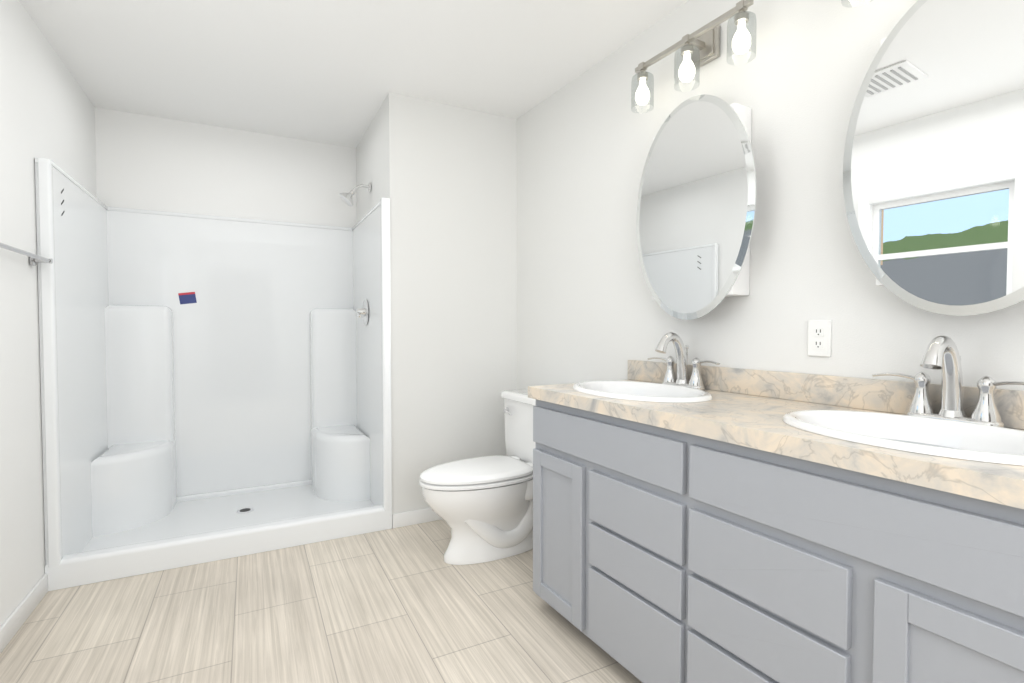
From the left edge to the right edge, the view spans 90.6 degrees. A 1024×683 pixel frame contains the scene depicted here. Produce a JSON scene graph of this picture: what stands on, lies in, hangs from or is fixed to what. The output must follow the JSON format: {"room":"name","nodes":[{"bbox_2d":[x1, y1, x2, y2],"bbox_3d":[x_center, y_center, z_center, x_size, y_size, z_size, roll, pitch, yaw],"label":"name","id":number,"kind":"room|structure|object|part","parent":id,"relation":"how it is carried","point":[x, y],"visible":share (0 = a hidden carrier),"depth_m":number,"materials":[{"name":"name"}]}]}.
{"room":"bathroom","nodes":[
{"label":"bathroom","id":0,"kind":"room"},
{"bbox_2d":[0,0,96,626],"bbox_3d":[-1.313,-0.100,0.687,0.100,2.440,5.430,-1,2,-27],"label":"wall","id":1,"kind":"structure","parent":0,"point":[47,109],"depth_m":2.02,"materials":[{"name":"white paint"}]},
{"bbox_2d":[0,574,47,653],"bbox_3d":[-1.033,1.092,0.302,0.012,0.080,4.228,-1,2,-27],"label":"baseboard","id":2,"kind":"structure","parent":1,"relation":"attached to","point":[13,623],"depth_m":1.94,"materials":[{"name":"white wood"}]},
{"bbox_2d":[0,243,52,265],"bbox_3d":[-1.811,-0.328,1.831,0.066,0.044,0.654,-1,2,-27],"label":"towel rail","id":3,"kind":"object","parent":1,"relation":"attached to","point":[34,259],"visible":1,"depth_m":1.96,"materials":[{"name":"silver metal"}]},
{"bbox_2d":[95,107,356,227],"bbox_3d":[-1.468,-0.183,3.605,2.500,2.440,0.100,-1,2,-27],"label":"wall","id":4,"kind":"structure","parent":0,"point":[147,162],"depth_m":3.29,"materials":[{"name":"white paint"}]},
{"bbox_2d":[0,519,641,682],"bbox_3d":[-0.091,1.152,1.354,2.850,0.100,5.430,-1,2,-27],"label":"floor","id":5,"kind":"structure","parent":0,"point":[406,604],"depth_m":1.94,"materials":[{"name":"tile"}]},
{"bbox_2d":[35,158,391,590],"bbox_3d":[-1.571,0.023,2.936,1.496,2.064,1.000,-1,2,-27],"label":"shower","id":6,"kind":"object","parent":5,"relation":"on","point":[214,388],"visible":0.98,"depth_m":3.09,"materials":[{"name":"white plastic"}]},
{"bbox_3d":[-2.035,-0.631,2.297,0.001,0.131,0.040,-1,2,-27],"label":"panel","id":7,"kind":"part","parent":6,"relation":"part of","materials":[{"name":"grey"}]},
{"bbox_3d":[-2.050,-0.274,3.204,0.090,0.070,0.002,-10,6,-27],"label":"panel","id":8,"kind":"part","parent":6,"relation":"part of","materials":[{"name":"blue"}]},
{"bbox_3d":[-0.964,-0.188,3.239,0.066,0.170,0.182,-1,2,-27],"label":"handle","id":9,"kind":"part","parent":6,"relation":"part of","materials":[{"name":"silver metal"}]},
{"bbox_2d":[419,389,535,564],"bbox_3d":[-0.090,0.675,2.583,0.787,0.780,0.510,-1,2,-30],"label":"toilet","id":10,"kind":"object","parent":5,"relation":"on","point":[482,507],"visible":0.83,"depth_m":2.45,"materials":[{"name":"white ceramic"}]},
{"bbox_3d":[-0.178,0.653,2.531,0.583,0.056,0.386,-1,2,-30],"label":"seat","id":11,"kind":"part","parent":10,"relation":"part of","materials":[{"name":"white plastic"}]},
{"bbox_3d":[-0.021,0.381,2.772,0.033,0.034,0.103,-1,2,-30],"label":"handle","id":12,"kind":"part","parent":10,"relation":"part of","materials":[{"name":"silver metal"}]},
{"bbox_3d":[0.148,0.479,2.717,0.234,0.395,0.510,-1,2,-30],"label":"tank","id":13,"kind":"part","parent":10,"relation":"part of","materials":[{"name":"white ceramic"}]},
{"bbox_2d":[528,396,1023,682],"bbox_3d":[0.783,0.672,1.395,0.550,0.853,1.850,-1,2,-30],"label":"bathroom vanity","id":14,"kind":"object","parent":5,"relation":"on","point":[695,521],"depth_m":1.19,"materials":[{"name":"grey wood"}]},
{"bbox_2d":[528,385,1023,499],"bbox_3d":[0.780,0.223,1.378,0.558,0.045,1.885,-1,2,-30],"label":"countertop","id":15,"kind":"structure","parent":14,"relation":"on","point":[718,417],"depth_m":1.14,"materials":[{"name":"beige stone"}]},
{"bbox_2d":[544,376,743,407],"bbox_3d":[0.463,0.254,1.875,0.400,0.165,0.581,-1,2,-30],"label":"sink","id":16,"kind":"object","parent":15,"relation":"in","point":[638,391],"depth_m":1.92,"materials":[{"name":"white ceramic"}]},
{"bbox_2d":[647,332,723,387],"bbox_3d":[0.623,0.074,1.963,0.174,0.219,0.347,-1,2,-30],"label":"faucet","id":17,"kind":"object","parent":15,"relation":"on","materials":[{"name":"silver metal"}]},
{"bbox_2d":[740,400,1023,471],"bbox_3d":[0.902,0.275,1.124,0.400,0.165,0.581,-1,2,-30],"label":"sink","id":18,"kind":"object","parent":15,"relation":"in","point":[974,441],"depth_m":1.22,"materials":[{"name":"white ceramic"}]},
{"bbox_2d":[868,335,1023,423],"bbox_3d":[1.049,0.095,1.234,0.174,0.219,0.347,-1,2,-30],"label":"faucet","id":19,"kind":"object","parent":15,"relation":"on","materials":[{"name":"silver metal"}]},
{"bbox_2d":[19,0,688,147],"bbox_3d":[-0.091,-1.387,1.281,2.850,0.100,5.430,-1,2,-27],"label":"ceiling","id":20,"kind":"structure","parent":0,"point":[334,72],"depth_m":2.41,"materials":[{"name":"white paint"}]},
{"bbox_2d":[356,92,516,513],"bbox_3d":[-0.543,-0.179,3.469,0.820,2.440,0.990,-1,2,-27],"label":"wall","id":21,"kind":"structure","parent":0,"point":[442,177],"depth_m":3.00,"materials":[{"name":"white paint"}]},
{"bbox_2d":[392,508,441,527],"bbox_3d":[-0.317,1.013,3.056,0.809,0.080,0.012,-1,2,-27],"label":"baseboard","id":22,"kind":"structure","parent":21,"relation":"attached to","point":[408,518],"depth_m":2.92,"materials":[{"name":"white wood"}]},
{"bbox_2d":[517,0,1023,390],"bbox_3d":[0.944,-0.130,1.745,0.100,2.440,5.630,-1,2,-30],"label":"wall","id":23,"kind":"structure","parent":0,"point":[589,308],"depth_m":1.80,"materials":[{"name":"white paint"}]},
{"bbox_2d":[631,0,756,113],"bbox_3d":[0.682,-1.067,1.907,0.158,0.228,0.545,-1,2,-30],"label":"sconce","id":24,"kind":"object","parent":23,"relation":"attached to","point":[701,46],"visible":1,"depth_m":1.89,"materials":[{"name":"silver metal"}]},
{"bbox_2d":[636,94,755,319],"bbox_3d":[0.706,-0.498,1.935,0.105,0.830,0.550,-1,2,-30],"label":"medicine cabinet","id":25,"kind":"object","parent":23,"relation":"attached to","point":[696,209],"visible":1,"depth_m":1.87,"materials":[{"name":"white metal"}]},
{"bbox_2d":[808,320,831,356],"bbox_3d":[0.967,-0.011,1.598,0.008,0.115,0.070,-1,2,-30],"label":"electrical outlet","id":26,"kind":"object","parent":23,"relation":"attached to","point":[819,337],"visible":1,"depth_m":1.59,"materials":[{"name":"white plastic"}]},
{"bbox_2d":[628,360,1023,423],"bbox_3d":[1.012,0.151,1.512,0.020,0.090,1.886,-1,2,-30],"label":"backsplash","id":27,"kind":"structure","parent":23,"relation":"attached to","point":[817,388],"depth_m":1.60,"materials":[{"name":"beige stone"}]},
{"bbox_2d":[843,0,1023,315],"bbox_3d":[1.120,-0.477,1.227,0.105,0.830,0.550,-1,2,-30],"label":"mirror","id":28,"kind":"object","parent":23,"relation":"attached to","point":[933,174],"visible":1,"depth_m":1.24,"materials":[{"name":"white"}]}
]}

